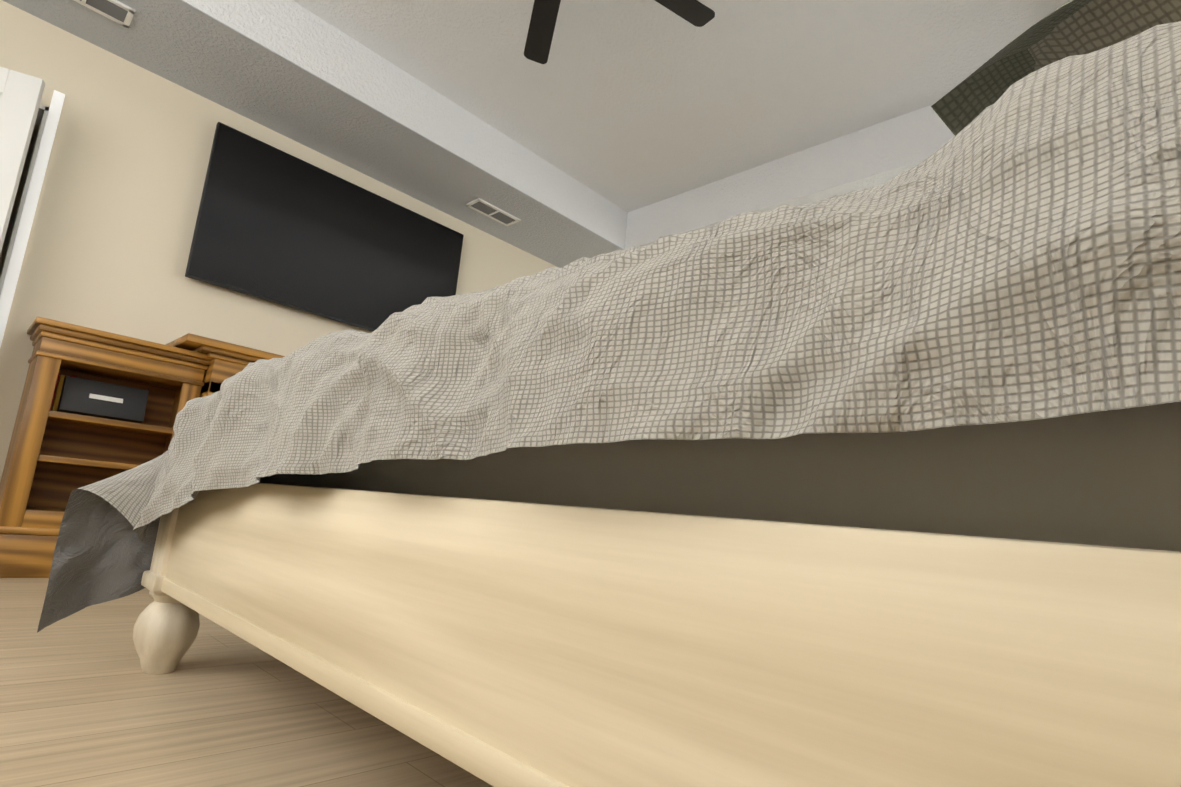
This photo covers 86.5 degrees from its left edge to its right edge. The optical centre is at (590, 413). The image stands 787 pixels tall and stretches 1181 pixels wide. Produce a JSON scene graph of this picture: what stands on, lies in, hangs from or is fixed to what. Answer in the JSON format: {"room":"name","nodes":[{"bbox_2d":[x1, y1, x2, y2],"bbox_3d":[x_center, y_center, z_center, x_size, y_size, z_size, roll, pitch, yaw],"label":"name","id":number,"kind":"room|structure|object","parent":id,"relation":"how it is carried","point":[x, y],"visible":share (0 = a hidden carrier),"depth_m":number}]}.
{"room":"bedroom","nodes":[
{"label":"bedroom","id":0,"kind":"room"},
{"bbox_2d":[0,124,38,274],"bbox_3d":[-3.394,-0.653,3.086,1.300,2.540,2.400,-4,-13,44],"label":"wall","id":1,"kind":"structure","parent":0,"point":[18,194],"depth_m":3.82},
{"bbox_2d":[0,578,492,786],"bbox_3d":[0.658,1.046,2.879,4.660,0.120,9.100,-4,-13,44],"label":"floor","id":2,"kind":"structure","parent":0,"point":[85,701],"depth_m":1.16},
{"bbox_2d":[0,316,284,577],"bbox_3d":[-1.521,0.314,3.386,0.465,1.085,2.438,-4,-13,44],"label":"shelving unit","id":3,"kind":"object","parent":2,"relation":"on","point":[54,460],"visible":0.29,"depth_m":2.77},
{"bbox_2d":[50,373,148,422],"bbox_3d":[-2.200,-0.061,2.809,0.182,0.170,0.332,-4,-13,44],"label":"box","id":4,"kind":"object","parent":3,"relation":"on","point":[72,394],"visible":0.83,"depth_m":2.75},
{"bbox_2d":[37,0,1180,786],"bbox_3d":[0.532,-0.058,1.524,2.440,1.575,2.413,-4,-13,44],"label":"bed","id":5,"kind":"object","parent":2,"relation":"on","point":[877,486],"visible":1,"depth_m":0.45},
{"bbox_2d":[0,0,558,480],"bbox_3d":[-1.373,-0.256,4.079,0.200,2.460,7.520,-4,-13,44],"label":"wall","id":6,"kind":"structure","parent":0,"point":[108,246],"depth_m":3.08},
{"bbox_2d":[0,67,44,253],"bbox_3d":[-2.752,-0.469,2.334,0.769,2.030,0.035,10,-10,-24],"label":"door leaf","id":7,"kind":"structure","parent":6,"relation":"in","point":[21,94],"depth_m":2.58},
{"bbox_2d":[0,90,64,346],"bbox_3d":[-2.896,-0.500,2.498,0.216,2.135,0.857,-4,-13,44],"label":"door frame","id":8,"kind":"structure","parent":6,"relation":"attached to","point":[47,119],"depth_m":2.80},
{"bbox_2d":[185,122,463,331],"bbox_3d":[-1.505,-0.782,3.776,0.077,1.252,1.560,-4,-13,44],"label":"wall-mounted tv","id":9,"kind":"object","parent":6,"relation":"attached to","point":[276,226],"visible":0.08,"depth_m":3.62},
{"bbox_2d":[2,0,1069,267],"bbox_3d":[0.908,-1.617,3.328,4.660,0.425,9.100,-4,-13,44],"label":"ceiling","id":10,"kind":"structure","parent":0,"point":[616,124],"depth_m":3.34},
{"bbox_2d":[74,0,135,27],"bbox_3d":[-2.161,-1.789,2.688,0.150,0.014,0.330,-4,-13,44],"label":"ceiling vent","id":11,"kind":"object","parent":10,"relation":"in","point":[117,11],"visible":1,"depth_m":2.75},
{"bbox_2d":[466,198,520,225],"bbox_3d":[-0.664,-1.376,4.304,0.150,0.014,0.360,-4,-13,44],"label":"ceiling vent","id":12,"kind":"object","parent":10,"relation":"in","point":[487,209],"visible":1,"depth_m":4.29},
{"bbox_2d":[524,0,714,63],"bbox_3d":[-0.054,-1.783,2.227,1.288,0.399,1.330,-4,-13,44],"label":"ceiling fan","id":13,"kind":"object","parent":10,"relation":"hanging from","point":[696,13],"visible":1,"depth_m":2.62}
]}

